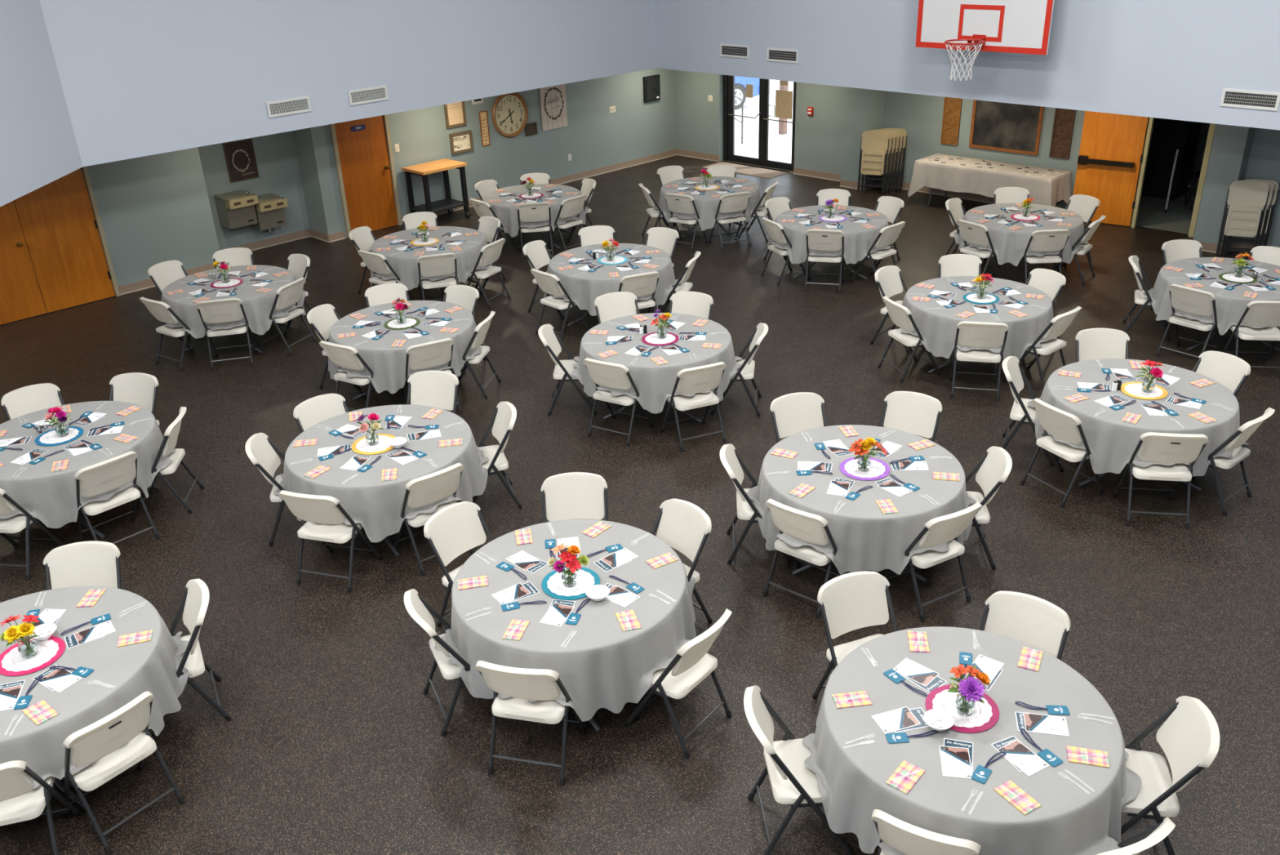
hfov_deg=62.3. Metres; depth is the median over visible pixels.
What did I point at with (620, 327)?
luggage tag
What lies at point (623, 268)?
flyer
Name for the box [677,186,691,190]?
flyer
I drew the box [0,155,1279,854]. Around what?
floor
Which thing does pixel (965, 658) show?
luggage tag
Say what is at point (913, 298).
napkin
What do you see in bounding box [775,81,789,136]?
wooden post
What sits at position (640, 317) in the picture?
napkin
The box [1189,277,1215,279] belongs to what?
luggage tag
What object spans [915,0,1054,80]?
basketball backboard
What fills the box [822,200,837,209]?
greenery sprig
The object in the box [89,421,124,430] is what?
luggage tag
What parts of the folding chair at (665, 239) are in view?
leg, backrest, leg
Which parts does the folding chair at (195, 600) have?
leg, leg, seat, leg, backrest, leg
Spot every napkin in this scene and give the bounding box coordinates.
[0,430,8,435]
[22,699,59,724]
[50,458,68,471]
[57,404,71,413]
[75,588,106,607]
[112,433,138,443]
[115,405,142,416]
[116,629,153,647]
[164,288,184,295]
[191,297,210,303]
[194,271,208,277]
[246,265,256,271]
[255,287,273,293]
[271,271,289,276]
[292,438,317,446]
[302,465,331,479]
[336,332,355,337]
[348,312,367,319]
[348,410,362,422]
[375,247,391,251]
[381,467,397,480]
[382,235,397,238]
[391,339,406,346]
[398,300,412,306]
[413,251,425,256]
[421,408,443,419]
[427,226,440,230]
[438,438,462,446]
[439,327,460,333]
[444,306,463,313]
[449,245,462,251]
[457,575,488,590]
[464,231,479,235]
[488,199,501,202]
[495,188,505,192]
[502,618,529,640]
[512,202,524,206]
[514,528,533,545]
[542,200,556,204]
[543,183,556,187]
[555,265,573,271]
[558,252,575,257]
[565,192,578,194]
[582,520,611,537]
[588,329,608,334]
[595,349,617,358]
[608,271,619,277]
[615,608,641,631]
[631,313,649,321]
[642,263,659,268]
[644,249,661,253]
[645,551,678,568]
[650,355,668,364]
[665,184,678,187]
[688,177,700,180]
[692,319,708,326]
[701,342,722,348]
[711,194,720,198]
[733,178,746,182]
[741,186,755,189]
[770,447,798,458]
[780,219,795,222]
[788,483,815,497]
[790,208,806,212]
[831,690,872,708]
[837,205,846,209]
[838,425,858,436]
[860,223,875,228]
[865,213,881,216]
[875,498,898,513]
[885,760,924,794]
[906,439,935,450]
[906,630,929,652]
[911,296,930,301]
[915,282,936,288]
[933,471,959,480]
[955,311,975,318]
[969,209,986,213]
[974,218,991,223]
[993,779,1041,814]
[1006,226,1022,231]
[1007,310,1028,317]
[1017,646,1043,671]
[1025,293,1045,298]
[1056,222,1073,226]
[1057,369,1081,377]
[1060,213,1075,215]
[1062,393,1088,403]
[1066,745,1109,767]
[1121,412,1142,424]
[1128,360,1146,369]
[1163,266,1184,271]
[1182,283,1204,287]
[1187,411,1217,423]
[1189,377,1215,387]
[1211,257,1224,262]
[1243,291,1257,298]
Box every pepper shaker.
[35,424,42,433]
[592,252,595,259]
[643,324,647,333]
[1116,379,1121,390]
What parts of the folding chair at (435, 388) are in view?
leg, leg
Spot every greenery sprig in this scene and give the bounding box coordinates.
[5,621,39,646]
[44,410,72,426]
[213,262,231,273]
[355,419,385,432]
[391,305,410,313]
[416,226,432,233]
[523,182,533,187]
[549,553,578,576]
[600,244,618,251]
[652,316,670,328]
[700,172,713,178]
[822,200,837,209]
[848,443,879,460]
[947,665,986,703]
[972,276,992,288]
[1018,202,1035,208]
[1134,366,1163,380]
[1230,257,1250,266]
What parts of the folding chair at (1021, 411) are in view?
backrest, leg, leg, seat, leg, leg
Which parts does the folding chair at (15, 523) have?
leg, backrest, seat, leg, leg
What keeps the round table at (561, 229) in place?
on the floor
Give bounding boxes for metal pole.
[1164,149,1178,213]
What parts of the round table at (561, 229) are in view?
leg, leg, leg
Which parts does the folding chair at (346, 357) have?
leg, backrest, seat, leg, leg, leg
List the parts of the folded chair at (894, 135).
backrest, seat, leg, leg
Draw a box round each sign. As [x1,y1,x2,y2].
[351,124,365,131]
[471,97,483,104]
[478,110,490,146]
[538,84,568,131]
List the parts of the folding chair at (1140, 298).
backrest, leg, leg, seat, leg, leg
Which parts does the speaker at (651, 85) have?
panel door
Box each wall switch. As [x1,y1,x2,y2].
[394,143,399,151]
[609,106,615,113]
[708,95,712,102]
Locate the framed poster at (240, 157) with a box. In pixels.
[222,137,259,182]
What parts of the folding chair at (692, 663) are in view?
leg, leg, seat, backrest, leg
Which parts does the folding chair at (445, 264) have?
leg, leg, backrest, seat, leg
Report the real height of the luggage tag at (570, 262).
0.010 m
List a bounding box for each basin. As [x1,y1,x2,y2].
[213,190,255,202]
[254,192,285,204]
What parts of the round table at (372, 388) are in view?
leg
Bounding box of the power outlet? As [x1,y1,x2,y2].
[568,153,571,160]
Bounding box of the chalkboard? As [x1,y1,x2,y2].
[968,99,1044,155]
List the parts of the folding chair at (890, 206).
backrest, leg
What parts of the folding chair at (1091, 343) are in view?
leg, leg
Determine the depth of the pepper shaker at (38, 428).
9.26 m
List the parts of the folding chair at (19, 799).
backrest, seat, leg, leg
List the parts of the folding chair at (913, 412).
leg, leg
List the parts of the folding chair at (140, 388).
leg, backrest, leg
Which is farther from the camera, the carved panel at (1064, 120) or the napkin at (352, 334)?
the carved panel at (1064, 120)
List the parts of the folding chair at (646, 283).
backrest, seat, leg, leg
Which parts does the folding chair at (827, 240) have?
leg, leg, seat, backrest, leg, leg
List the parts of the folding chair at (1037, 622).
leg, leg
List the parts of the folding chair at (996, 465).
leg, seat, leg, leg, backrest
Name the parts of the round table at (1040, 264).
leg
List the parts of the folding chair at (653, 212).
backrest, leg, seat, leg, leg, leg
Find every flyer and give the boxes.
[0,435,26,446]
[0,684,22,711]
[10,450,44,464]
[31,418,56,429]
[34,608,66,626]
[38,666,82,692]
[66,442,92,456]
[73,620,115,644]
[77,412,106,423]
[94,425,124,435]
[188,288,210,295]
[193,278,213,284]
[216,289,231,296]
[227,271,240,276]
[247,271,268,278]
[248,281,270,286]
[316,444,344,456]
[335,423,360,435]
[339,456,369,470]
[355,320,377,325]
[360,329,385,338]
[381,309,397,315]
[386,415,411,427]
[388,450,417,464]
[391,240,408,243]
[395,245,413,250]
[403,329,422,338]
[413,429,441,440]
[416,308,439,315]
[425,320,448,325]
[426,245,437,251]
[444,231,462,237]
[444,241,462,244]
[491,582,531,604]
[500,193,514,195]
[506,198,520,202]
[506,550,542,570]
[527,199,537,202]
[532,186,541,190]
[539,602,574,626]
[542,195,558,199]
[548,190,563,193]
[557,536,581,554]
[568,257,587,262]
[577,264,596,271]
[592,248,606,254]
[600,547,638,568]
[605,584,639,607]
[607,335,628,341]
[615,264,631,271]
[622,249,639,255]
[624,323,639,331]
[624,346,648,355]
[631,258,649,262]
[660,345,681,355]
[665,320,684,329]
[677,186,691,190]
[684,334,705,340]
[686,181,699,184]
[691,190,703,194]
[715,179,728,183]
[715,190,728,193]
[727,184,742,187]
[797,213,813,217]
[797,461,826,471]
[798,220,817,224]
[822,439,848,453]
[825,223,837,227]
[826,480,850,496]
[844,211,862,216]
[849,218,867,222]
[871,706,920,733]
[872,440,902,455]
[878,480,911,496]
[893,657,938,685]
[897,460,928,470]
[929,289,952,297]
[936,299,959,305]
[938,745,972,777]
[957,282,972,288]
[965,653,1004,683]
[972,305,990,312]
[984,214,1001,217]
[996,739,1049,776]
[997,219,1013,223]
[997,289,1021,295]
[1000,301,1024,308]
[1004,207,1019,211]
[1022,222,1036,226]
[1022,711,1069,735]
[1037,210,1055,215]
[1044,217,1063,222]
[1077,382,1105,390]
[1094,395,1124,406]
[1110,368,1133,377]
[1142,404,1167,415]
[1153,373,1180,385]
[1171,397,1201,408]
[1185,273,1208,277]
[1201,263,1222,269]
[1210,280,1230,288]
[1245,266,1267,273]
[1246,284,1268,290]
[1262,279,1279,284]
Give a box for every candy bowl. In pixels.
[31,622,57,639]
[387,436,407,448]
[585,584,609,600]
[923,708,954,730]
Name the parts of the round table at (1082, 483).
leg, leg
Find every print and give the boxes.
[447,102,463,125]
[453,133,470,151]
[480,111,488,145]
[526,124,536,134]
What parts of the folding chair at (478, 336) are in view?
leg, leg, leg, seat, backrest, leg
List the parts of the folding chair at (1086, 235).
leg, leg, seat, leg, backrest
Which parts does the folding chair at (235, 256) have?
leg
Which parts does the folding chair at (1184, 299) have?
leg, leg, seat, backrest, leg, leg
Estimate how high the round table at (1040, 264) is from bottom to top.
0.736 m
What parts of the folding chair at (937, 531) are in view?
leg, leg, seat, backrest, leg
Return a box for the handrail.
[734,95,744,143]
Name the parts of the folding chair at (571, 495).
leg, leg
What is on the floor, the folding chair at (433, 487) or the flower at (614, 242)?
the folding chair at (433, 487)
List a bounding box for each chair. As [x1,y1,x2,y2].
[0,382,65,420]
[0,488,64,580]
[0,760,81,854]
[43,540,121,590]
[62,690,185,854]
[74,450,159,543]
[109,372,164,438]
[135,406,204,518]
[139,296,217,371]
[147,260,190,338]
[151,578,231,739]
[195,297,257,371]
[212,247,253,268]
[244,432,285,546]
[259,277,317,355]
[278,489,382,592]
[284,253,311,333]
[293,393,349,432]
[306,303,361,390]
[319,340,397,410]
[348,226,377,293]
[357,249,414,300]
[364,283,409,307]
[394,462,474,575]
[402,211,438,230]
[404,337,462,413]
[404,588,470,736]
[406,370,458,413]
[417,253,457,300]
[423,501,493,626]
[443,284,486,360]
[453,311,501,399]
[466,237,511,308]
[469,198,518,251]
[472,401,522,508]
[475,179,522,238]
[475,216,506,288]
[475,660,587,785]
[516,202,553,259]
[520,173,551,233]
[522,240,560,315]
[530,268,589,342]
[537,324,597,415]
[540,471,608,522]
[546,194,586,250]
[560,177,595,239]
[577,225,615,246]
[582,357,654,446]
[594,291,639,324]
[618,271,659,313]
[623,608,732,758]
[638,182,679,240]
[644,226,679,279]
[650,497,712,622]
[657,165,685,226]
[658,251,701,312]
[660,361,726,452]
[663,193,707,251]
[668,291,713,319]
[706,164,736,225]
[708,191,751,250]
[710,322,768,416]
[720,443,792,564]
[737,181,778,242]
[743,684,853,854]
[760,217,808,284]
[763,498,847,618]
[764,196,791,266]
[769,391,827,442]
[804,229,844,293]
[812,570,897,698]
[816,188,850,205]
[849,221,905,289]
[857,130,888,194]
[860,130,893,193]
[864,129,896,192]
[867,128,900,191]
[870,265,910,353]
[871,128,903,191]
[871,808,981,854]
[873,195,904,266]
[875,128,906,191]
[877,296,941,382]
[879,391,942,441]
[884,502,982,622]
[929,445,1012,569]
[938,253,982,277]
[945,197,986,259]
[949,320,1008,400]
[956,219,1003,279]
[978,591,1071,659]
[993,186,1029,204]
[1001,355,1053,466]
[1003,306,1081,388]
[1013,229,1071,293]
[1019,398,1104,507]
[1022,268,1066,355]
[1053,214,1106,285]
[1063,194,1099,265]
[1075,328,1129,362]
[1096,817,1175,854]
[1112,431,1208,528]
[1120,695,1219,854]
[1121,255,1169,340]
[1150,239,1202,310]
[1155,284,1219,367]
[1165,407,1275,515]
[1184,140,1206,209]
[1191,350,1250,395]
[1215,180,1269,257]
[1219,179,1274,257]
[1222,300,1279,377]
[1224,178,1279,256]
[1248,245,1279,266]
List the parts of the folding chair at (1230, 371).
leg, leg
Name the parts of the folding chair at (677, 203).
leg, backrest, seat, leg, leg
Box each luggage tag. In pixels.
[0,446,22,450]
[13,675,42,709]
[22,422,36,429]
[24,608,39,622]
[29,449,64,464]
[49,665,93,676]
[60,613,111,635]
[68,411,93,424]
[80,440,102,449]
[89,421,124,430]
[186,282,205,284]
[194,288,216,297]
[230,287,237,295]
[240,271,261,276]
[251,279,272,282]
[318,448,351,460]
[328,429,354,438]
[352,323,380,328]
[357,455,381,471]
[372,329,390,339]
[373,311,391,317]
[384,414,394,428]
[400,446,426,457]
[404,246,422,251]
[405,306,427,313]
[408,424,439,429]
[411,327,429,335]
[426,317,452,320]
[444,240,466,242]
[496,561,526,579]
[498,195,516,196]
[501,600,546,610]
[545,538,555,559]
[565,598,590,624]
[568,262,590,263]
[586,250,592,257]
[586,543,622,556]
[587,265,604,271]
[604,339,631,345]
[608,574,644,593]
[615,248,631,254]
[615,325,638,331]
[628,262,639,268]
[629,257,651,258]
[641,346,657,356]
[671,342,689,352]
[679,332,706,334]
[795,470,832,475]
[804,221,822,226]
[814,442,830,458]
[844,485,872,500]
[883,668,927,695]
[885,729,937,742]
[889,455,924,463]
[889,474,919,490]
[927,294,949,301]
[944,301,965,307]
[951,282,964,290]
[956,651,972,679]
[970,751,1006,783]
[985,217,1006,218]
[990,303,997,313]
[992,287,1012,293]
[1004,220,1020,225]
[1008,296,1028,304]
[1014,701,1070,715]
[1020,728,1062,766]
[1030,208,1047,213]
[1030,220,1043,226]
[1043,215,1064,218]
[1076,387,1111,391]
[1101,368,1111,380]
[1109,400,1135,409]
[1151,400,1178,415]
[1173,392,1206,404]
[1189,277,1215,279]
[1195,264,1209,271]
[1224,283,1240,289]
[1234,265,1255,268]
[1257,280,1275,289]
[1262,274,1279,280]
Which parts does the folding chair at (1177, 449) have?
leg, leg, seat, backrest, leg, leg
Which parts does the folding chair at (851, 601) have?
leg, leg, backrest, seat, leg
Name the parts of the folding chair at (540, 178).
backrest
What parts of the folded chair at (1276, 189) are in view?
leg, leg, backrest, seat, leg, leg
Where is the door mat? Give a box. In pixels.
[702,160,791,178]
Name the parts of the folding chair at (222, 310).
leg, leg, backrest, seat, leg, leg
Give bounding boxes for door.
[0,166,119,324]
[328,114,402,238]
[723,75,796,170]
[1073,111,1148,226]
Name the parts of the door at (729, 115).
pull handle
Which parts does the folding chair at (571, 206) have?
leg, leg, seat, backrest, leg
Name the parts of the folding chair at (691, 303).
leg, leg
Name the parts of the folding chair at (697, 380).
leg, leg, seat, backrest, leg, leg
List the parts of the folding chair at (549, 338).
backrest, leg, leg, leg, seat, leg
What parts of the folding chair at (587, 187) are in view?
leg, backrest, leg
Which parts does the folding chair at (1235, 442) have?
leg, leg, seat, leg, backrest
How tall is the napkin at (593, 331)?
0.006 m
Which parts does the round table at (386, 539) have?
leg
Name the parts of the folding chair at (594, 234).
leg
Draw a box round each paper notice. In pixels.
[746,84,753,97]
[775,89,792,119]
[779,80,787,85]
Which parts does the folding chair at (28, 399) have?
leg, leg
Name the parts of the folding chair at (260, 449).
backrest, leg, seat, leg, leg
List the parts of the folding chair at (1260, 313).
leg, leg, seat, backrest, leg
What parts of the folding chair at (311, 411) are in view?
leg, leg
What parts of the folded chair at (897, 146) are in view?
backrest, seat, leg, leg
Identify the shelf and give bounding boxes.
[412,198,465,213]
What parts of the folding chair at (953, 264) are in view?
leg, leg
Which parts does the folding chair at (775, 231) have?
leg, backrest, seat, leg, leg, leg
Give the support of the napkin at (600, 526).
on the tablecloth at (599, 664)
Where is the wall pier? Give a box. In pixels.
[1193,124,1255,249]
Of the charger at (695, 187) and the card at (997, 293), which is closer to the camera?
the card at (997, 293)
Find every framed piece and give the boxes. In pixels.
[444,101,466,128]
[448,129,473,155]
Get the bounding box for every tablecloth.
[0,400,175,528]
[0,586,189,788]
[161,265,306,338]
[273,404,488,542]
[328,300,485,393]
[370,226,493,290]
[435,519,696,720]
[482,183,588,236]
[544,243,680,315]
[570,312,742,413]
[653,176,764,231]
[746,424,977,574]
[770,204,891,264]
[802,626,1142,854]
[900,275,1057,359]
[907,153,1071,206]
[953,203,1088,266]
[1026,358,1248,475]
[1142,257,1279,335]
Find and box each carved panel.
[940,97,962,145]
[1048,107,1075,159]
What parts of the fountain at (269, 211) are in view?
panel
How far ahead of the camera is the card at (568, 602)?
6.71 m
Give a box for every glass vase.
[17,634,38,657]
[54,421,69,436]
[220,271,230,283]
[365,428,378,445]
[395,311,406,324]
[420,231,428,242]
[526,186,533,195]
[560,566,577,586]
[605,249,614,261]
[657,324,667,338]
[702,177,709,186]
[826,208,834,217]
[857,453,871,471]
[955,692,976,715]
[976,285,986,298]
[1022,206,1030,217]
[1141,376,1155,392]
[1234,265,1244,277]
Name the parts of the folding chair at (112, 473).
leg, leg, backrest, seat, leg, leg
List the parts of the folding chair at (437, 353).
leg, backrest, seat, leg, leg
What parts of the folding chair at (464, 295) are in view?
leg, backrest, leg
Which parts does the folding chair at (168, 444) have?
leg, leg, seat, leg, backrest, leg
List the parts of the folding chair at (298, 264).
leg, backrest, leg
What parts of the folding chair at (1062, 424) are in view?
leg, leg, backrest, seat, leg, leg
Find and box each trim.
[720,160,793,173]
[1130,117,1216,237]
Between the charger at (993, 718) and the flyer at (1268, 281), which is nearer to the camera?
the charger at (993, 718)
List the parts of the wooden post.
post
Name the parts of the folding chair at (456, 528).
leg, leg, seat, backrest, leg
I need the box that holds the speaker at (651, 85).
[643,74,660,102]
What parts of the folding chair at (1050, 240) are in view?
leg, leg, seat, backrest, leg, leg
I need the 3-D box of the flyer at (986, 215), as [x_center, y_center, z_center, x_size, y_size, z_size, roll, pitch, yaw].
[4.852,-2.906,14.558,0.215,0.001,0.146,5,27,14]
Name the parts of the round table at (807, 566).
leg, leg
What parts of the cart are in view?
leg, leg, rail, leg, leg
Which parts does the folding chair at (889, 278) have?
leg, backrest, seat, leg, leg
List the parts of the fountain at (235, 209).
panel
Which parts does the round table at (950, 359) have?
leg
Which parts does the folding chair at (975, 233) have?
backrest, seat, leg, leg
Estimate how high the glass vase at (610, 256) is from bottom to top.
0.124 m
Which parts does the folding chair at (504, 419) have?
leg, leg, seat, leg, backrest, leg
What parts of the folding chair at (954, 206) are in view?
leg, leg, seat, backrest, leg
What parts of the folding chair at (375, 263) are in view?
backrest, seat, leg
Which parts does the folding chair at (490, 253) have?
leg, leg, seat, leg, backrest, leg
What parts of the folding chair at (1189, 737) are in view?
leg, seat, leg, leg, leg, backrest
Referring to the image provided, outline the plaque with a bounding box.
[524,122,537,136]
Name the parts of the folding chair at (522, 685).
leg, backrest, seat, leg, leg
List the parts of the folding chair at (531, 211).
leg, leg, backrest, seat, leg, leg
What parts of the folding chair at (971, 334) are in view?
leg, leg, seat, backrest, leg, leg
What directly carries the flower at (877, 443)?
in the glass vase at (864, 465)
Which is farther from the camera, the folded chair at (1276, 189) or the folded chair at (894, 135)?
the folded chair at (894, 135)
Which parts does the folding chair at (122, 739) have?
leg, leg, backrest, seat, leg, leg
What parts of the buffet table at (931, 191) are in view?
leg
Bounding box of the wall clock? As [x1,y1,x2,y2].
[492,92,528,137]
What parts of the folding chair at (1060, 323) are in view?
leg, leg, leg, seat, leg, backrest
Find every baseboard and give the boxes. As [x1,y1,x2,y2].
[118,262,217,295]
[230,228,310,250]
[309,228,329,242]
[328,231,345,242]
[401,149,676,223]
[676,148,719,161]
[793,167,840,181]
[840,179,864,190]
[880,179,1132,222]
[1197,240,1222,253]
[1230,241,1258,253]
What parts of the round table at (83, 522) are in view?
leg, leg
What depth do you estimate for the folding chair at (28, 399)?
9.93 m
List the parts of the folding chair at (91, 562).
leg, leg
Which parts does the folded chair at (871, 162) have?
leg, leg, seat, backrest, leg, leg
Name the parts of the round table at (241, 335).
leg, leg, leg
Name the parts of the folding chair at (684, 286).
leg, seat, backrest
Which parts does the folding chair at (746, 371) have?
leg, seat, leg, leg, leg, backrest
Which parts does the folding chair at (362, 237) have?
leg, backrest, seat, leg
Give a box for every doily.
[1,639,58,671]
[39,427,79,443]
[213,279,239,287]
[355,435,391,452]
[387,318,416,328]
[413,238,435,244]
[521,193,541,197]
[546,569,594,595]
[600,256,624,263]
[644,333,675,343]
[697,185,716,189]
[822,215,844,221]
[844,458,885,477]
[932,688,992,727]
[966,293,995,302]
[1013,213,1037,219]
[1124,382,1163,397]
[1222,273,1253,282]
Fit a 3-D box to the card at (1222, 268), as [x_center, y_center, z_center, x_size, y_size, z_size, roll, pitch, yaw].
[6.645,-1.842,12.228,0.146,0.001,0.215,-5,26,-6]
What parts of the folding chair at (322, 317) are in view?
backrest, seat, leg, leg, leg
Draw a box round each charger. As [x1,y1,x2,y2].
[0,635,65,675]
[35,426,83,445]
[210,278,243,288]
[351,433,395,454]
[383,316,419,329]
[410,237,439,245]
[519,192,543,198]
[541,566,599,599]
[597,255,627,264]
[641,332,679,345]
[694,184,719,190]
[818,214,846,222]
[839,457,890,479]
[925,684,999,732]
[962,292,999,304]
[1010,213,1039,221]
[1120,381,1168,399]
[1218,272,1257,283]
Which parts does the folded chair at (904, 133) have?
backrest, seat, leg, leg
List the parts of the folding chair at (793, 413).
leg, leg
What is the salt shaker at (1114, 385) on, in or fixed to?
on the tablecloth at (1112, 442)
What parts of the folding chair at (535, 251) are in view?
leg, backrest, leg, leg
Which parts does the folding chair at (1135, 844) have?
leg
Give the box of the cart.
[401,158,470,218]
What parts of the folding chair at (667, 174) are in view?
leg, backrest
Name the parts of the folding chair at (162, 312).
backrest, leg, seat, leg, leg, leg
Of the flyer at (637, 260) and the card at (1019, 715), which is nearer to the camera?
the card at (1019, 715)
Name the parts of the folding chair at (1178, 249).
leg, backrest, leg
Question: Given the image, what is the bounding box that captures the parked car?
[734,75,759,109]
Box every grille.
[269,98,308,115]
[351,88,386,102]
[721,45,746,55]
[768,50,795,60]
[1223,92,1277,106]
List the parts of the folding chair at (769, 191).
leg, leg, seat, leg, backrest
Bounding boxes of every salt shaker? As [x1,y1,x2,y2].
[42,423,48,431]
[595,251,599,258]
[639,324,643,333]
[1111,381,1117,391]
[1253,272,1257,279]
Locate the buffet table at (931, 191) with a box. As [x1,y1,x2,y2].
[927,187,1032,204]
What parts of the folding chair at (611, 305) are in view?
leg, leg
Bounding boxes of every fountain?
[213,190,258,229]
[249,192,288,232]
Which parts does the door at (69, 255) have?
knob, frame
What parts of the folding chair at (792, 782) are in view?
backrest, leg, leg, leg, seat, leg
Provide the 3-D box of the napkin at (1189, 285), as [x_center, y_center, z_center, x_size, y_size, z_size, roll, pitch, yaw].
[6.114,-1.570,11.704,0.198,0.006,0.113,-3,26,-2]
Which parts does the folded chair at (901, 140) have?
backrest, leg, leg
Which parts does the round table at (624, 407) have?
leg, leg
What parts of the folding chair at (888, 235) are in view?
leg, leg, seat, leg, backrest, leg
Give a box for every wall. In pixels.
[0,0,83,206]
[1,146,219,324]
[39,0,656,166]
[197,130,309,249]
[293,68,676,238]
[654,0,1279,130]
[675,70,723,161]
[794,82,844,174]
[840,87,885,182]
[880,91,1149,225]
[1189,122,1209,189]
[1231,128,1279,247]
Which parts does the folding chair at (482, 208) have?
backrest, leg, leg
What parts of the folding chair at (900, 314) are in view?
leg, backrest, seat, leg, leg, leg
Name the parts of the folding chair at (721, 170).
backrest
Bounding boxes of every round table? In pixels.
[53,777,90,808]
[80,484,159,538]
[184,323,293,353]
[352,368,466,399]
[383,502,458,556]
[439,278,476,293]
[502,228,570,248]
[567,311,588,326]
[588,717,600,732]
[603,405,702,422]
[678,222,743,239]
[792,258,866,279]
[792,562,926,582]
[928,356,1003,373]
[978,257,1045,275]
[1078,472,1201,491]
[1167,320,1279,351]
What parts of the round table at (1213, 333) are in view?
leg, leg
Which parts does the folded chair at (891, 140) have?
seat, backrest, leg, leg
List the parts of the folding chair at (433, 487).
leg, leg, seat, backrest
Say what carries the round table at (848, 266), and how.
on the floor
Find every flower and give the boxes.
[0,615,22,639]
[0,631,22,642]
[3,625,23,641]
[6,613,24,639]
[15,622,35,640]
[22,614,39,636]
[44,413,53,420]
[50,406,62,423]
[54,410,66,423]
[57,415,66,422]
[213,261,222,271]
[219,263,228,268]
[355,413,369,431]
[359,422,368,432]
[367,413,379,430]
[372,422,380,431]
[391,299,399,313]
[394,302,404,309]
[401,303,408,309]
[419,223,426,229]
[547,556,555,564]
[550,542,568,570]
[552,560,565,572]
[558,551,577,569]
[564,555,582,573]
[567,545,580,554]
[577,554,589,564]
[601,240,609,251]
[612,240,618,246]
[650,317,658,324]
[657,313,669,327]
[663,312,671,325]
[825,199,832,208]
[848,441,862,452]
[853,438,865,445]
[853,445,869,457]
[858,440,873,454]
[862,436,875,454]
[866,440,882,456]
[868,445,887,457]
[949,663,969,679]
[957,675,985,701]
[963,664,981,675]
[974,276,982,285]
[975,671,991,684]
[978,276,987,285]
[982,273,992,287]
[984,276,994,284]
[1141,359,1157,378]
[1150,367,1163,377]
[1235,253,1243,266]
[1235,258,1245,266]
[1240,253,1251,266]
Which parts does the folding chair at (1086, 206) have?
backrest, leg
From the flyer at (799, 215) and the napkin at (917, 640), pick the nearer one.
the napkin at (917, 640)
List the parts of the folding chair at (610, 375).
leg, leg, backrest, seat, leg, leg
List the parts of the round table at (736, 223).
leg, leg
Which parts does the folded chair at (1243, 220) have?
leg, leg, seat, backrest, leg, leg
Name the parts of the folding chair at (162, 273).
leg, backrest, leg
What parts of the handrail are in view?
post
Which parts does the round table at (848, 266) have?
leg, leg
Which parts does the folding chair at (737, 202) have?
leg, leg, seat, backrest, leg, leg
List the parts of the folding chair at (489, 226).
leg, backrest, leg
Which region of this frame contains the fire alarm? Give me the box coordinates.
[807,106,813,115]
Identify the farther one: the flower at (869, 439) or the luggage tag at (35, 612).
the flower at (869, 439)
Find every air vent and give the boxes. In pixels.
[266,95,311,118]
[347,84,388,106]
[720,43,749,58]
[766,47,798,63]
[1219,88,1279,111]
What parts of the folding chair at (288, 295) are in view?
leg, leg, seat, backrest, leg, leg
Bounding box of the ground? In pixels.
[734,79,793,163]
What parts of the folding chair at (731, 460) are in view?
backrest, leg, leg, leg, seat, leg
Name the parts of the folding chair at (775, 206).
backrest, leg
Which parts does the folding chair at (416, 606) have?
backrest, leg, leg, seat, leg, leg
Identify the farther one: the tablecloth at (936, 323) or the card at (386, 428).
the tablecloth at (936, 323)
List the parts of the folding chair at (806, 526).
leg, leg, backrest, seat, leg, leg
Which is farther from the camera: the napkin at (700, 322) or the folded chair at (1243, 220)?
the folded chair at (1243, 220)
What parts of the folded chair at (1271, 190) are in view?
leg, leg, seat, backrest, leg, leg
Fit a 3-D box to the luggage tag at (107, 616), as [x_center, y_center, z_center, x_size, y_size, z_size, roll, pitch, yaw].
[-3.495,1.238,6.671,0.294,0.010,0.080,-17,30,-28]
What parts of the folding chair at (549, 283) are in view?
leg, backrest, leg, seat, leg, leg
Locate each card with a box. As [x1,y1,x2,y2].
[0,679,25,702]
[9,435,31,445]
[14,448,48,459]
[32,664,58,690]
[63,440,82,454]
[64,633,105,648]
[73,415,104,426]
[86,428,101,436]
[244,281,258,286]
[324,444,351,452]
[345,431,366,437]
[351,454,371,467]
[365,320,383,325]
[370,328,387,337]
[384,426,401,430]
[386,448,416,456]
[400,328,414,336]
[406,429,431,440]
[413,312,435,318]
[422,320,435,325]
[509,581,539,602]
[511,554,547,573]
[546,599,575,621]
[556,543,577,558]
[593,559,631,571]
[604,582,619,604]
[627,344,651,351]
[658,344,680,351]
[678,334,684,340]
[804,460,832,471]
[824,444,853,456]
[834,477,854,492]
[871,448,899,457]
[875,477,902,493]
[889,461,911,470]
[894,706,928,732]
[899,673,946,692]
[943,737,973,772]
[946,291,956,297]
[965,668,1003,689]
[991,735,1022,771]
[993,292,1009,296]
[995,300,1013,307]
[1014,711,1048,733]
[1084,382,1110,390]
[1112,394,1129,404]
[1119,371,1137,380]
[1138,401,1167,413]
[1154,380,1177,386]
[1165,395,1186,403]
[1213,267,1226,271]
[1218,280,1233,287]
[1243,282,1266,288]
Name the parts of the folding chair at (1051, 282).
leg, backrest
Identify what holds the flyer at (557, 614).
on the card at (568, 602)
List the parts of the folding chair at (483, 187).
backrest, leg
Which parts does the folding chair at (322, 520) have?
leg, leg, backrest, seat, leg, leg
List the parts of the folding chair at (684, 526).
leg, backrest, seat, leg, leg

